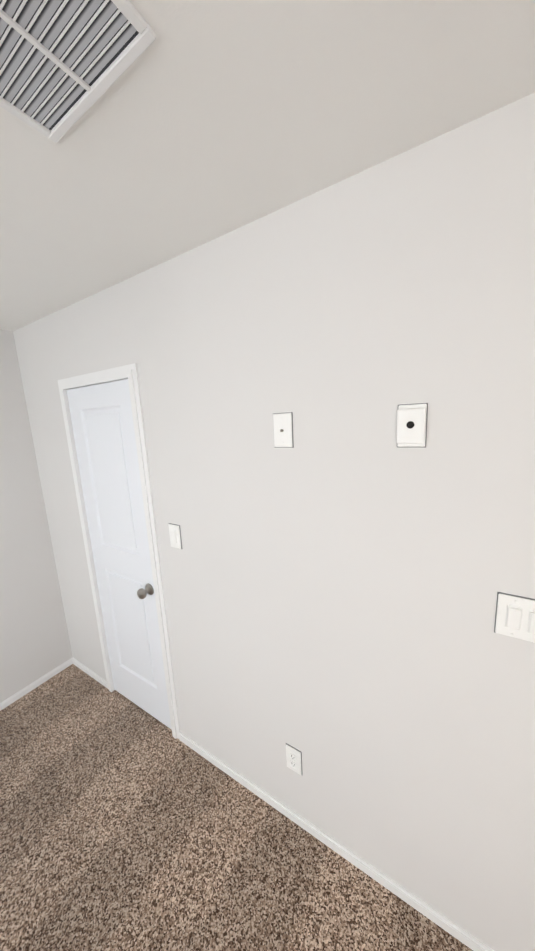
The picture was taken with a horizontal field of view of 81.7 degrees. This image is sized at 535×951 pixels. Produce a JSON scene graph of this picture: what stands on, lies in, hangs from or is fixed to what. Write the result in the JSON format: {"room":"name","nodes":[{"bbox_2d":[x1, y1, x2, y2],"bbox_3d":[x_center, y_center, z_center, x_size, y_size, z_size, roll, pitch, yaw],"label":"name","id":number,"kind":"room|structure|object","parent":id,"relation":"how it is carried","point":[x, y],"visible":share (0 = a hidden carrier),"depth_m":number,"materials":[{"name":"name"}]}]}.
{"room":"empty bedroom","nodes":[
{"label":"empty bedroom","id":0,"kind":"room"},
{"bbox_2d":[0,329,72,702],"bbox_3d":[-2.564,0.579,0.774,0.120,2.440,3.780,4,12,32],"label":"wall","id":1,"kind":"structure","parent":0,"point":[35,645],"depth_m":2.10,"materials":[{"name":"beige paint"}]},
{"bbox_2d":[0,658,71,710],"bbox_3d":[-2.443,1.756,0.966,0.011,0.046,3.510,4,12,32],"label":"baseboard","id":2,"kind":"structure","parent":1,"relation":"attached to","point":[27,689],"depth_m":2.20,"materials":[{"name":"white paint"}]},
{"bbox_2d":[0,664,472,950],"bbox_3d":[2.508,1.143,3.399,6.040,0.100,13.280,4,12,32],"label":"floor","id":3,"kind":"structure","parent":0,"point":[126,824],"depth_m":1.31,"materials":[{"name":"carpet"}]},
{"bbox_2d":[0,0,534,330],"bbox_3d":[-0.128,-0.507,-1.032,6.040,0.100,3.720,4,12,32],"label":"ceiling","id":4,"kind":"structure","parent":0,"point":[198,123],"depth_m":0.68,"materials":[{"name":"paint"}]},
{"bbox_2d":[0,0,155,142],"bbox_3d":[-0.406,-0.711,0.479,0.340,0.010,0.295,4,12,32],"label":"ceiling vent","id":5,"kind":"object","parent":4,"relation":"in","point":[65,65],"visible":1,"depth_m":0.53,"materials":[{"name":"white metal"}]},
{"bbox_2d":[13,92,534,950],"bbox_3d":[0.368,0.378,1.079,4.520,2.440,0.120,4,12,32],"label":"wall","id":6,"kind":"structure","parent":0,"point":[339,574],"depth_m":1.02,"materials":[{"name":"beige paint"}]},
{"bbox_2d":[72,657,107,688],"bbox_3d":[-1.311,1.460,2.290,0.450,0.046,0.011,4,12,32],"label":"baseboard","id":7,"kind":"structure","parent":6,"relation":"attached to","point":[95,676],"depth_m":2.28,"materials":[{"name":"white paint"}]},
{"bbox_2d":[67,379,171,729],"bbox_3d":[-0.847,0.508,1.826,0.605,2.013,0.173,4,12,32],"label":"closet door","id":8,"kind":"structure","parent":6,"relation":"in","point":[104,433],"depth_m":1.79,"materials":[{"name":"white paint"}]},
{"bbox_2d":[58,363,180,739],"bbox_3d":[-0.828,0.477,1.855,0.724,2.085,0.152,4,12,32],"label":"trim","id":9,"kind":"structure","parent":6,"relation":"attached to","point":[129,372],"depth_m":1.68,"materials":[{"name":"white paint"}]},
{"bbox_2d":[168,523,181,548],"bbox_3d":[-0.450,0.295,1.495,0.076,0.121,0.017,4,12,32],"label":"switch plate","id":10,"kind":"object","parent":6,"relation":"attached to","point":[175,536],"visible":1,"depth_m":1.49,"materials":[{"name":"white plastic"}]},
{"bbox_2d":[273,412,293,447],"bbox_3d":[0.051,-0.157,1.081,0.076,0.121,0.020,4,12,32],"label":"wall plate","id":11,"kind":"object","parent":6,"relation":"attached to","point":[283,429],"visible":1,"depth_m":1.08,"materials":[{"name":"white plastic"}]},
{"bbox_2d":[286,743,301,774],"bbox_3d":[0.113,1.234,1.343,0.076,0.121,0.011,4,12,32],"label":"outlet","id":12,"kind":"object","parent":6,"relation":"attached to","point":[294,758],"visible":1,"depth_m":1.34,"materials":[{"name":"white plastic"}]},
{"bbox_2d":[179,732,493,950],"bbox_3d":[0.212,1.555,1.348,1.691,0.046,0.011,4,12,32],"label":"baseboard","id":13,"kind":"structure","parent":6,"relation":"attached to","point":[456,931],"depth_m":1.26,"materials":[{"name":"white paint"}]},
{"bbox_2d":[396,403,427,447],"bbox_3d":[0.399,-0.137,0.859,0.076,0.121,0.031,4,12,32],"label":"wall plate","id":14,"kind":"object","parent":6,"relation":"attached to","point":[411,425],"visible":0.98,"depth_m":0.85,"materials":[{"name":"white plastic"}]},
{"bbox_2d":[494,592,534,642],"bbox_3d":[0.670,0.377,0.806,0.122,0.121,0.017,4,12,32],"label":"switch plate","id":15,"kind":"object","parent":6,"relation":"attached to","point":[514,616],"visible":1,"depth_m":0.81,"materials":[{"name":"white plastic"}]}
]}

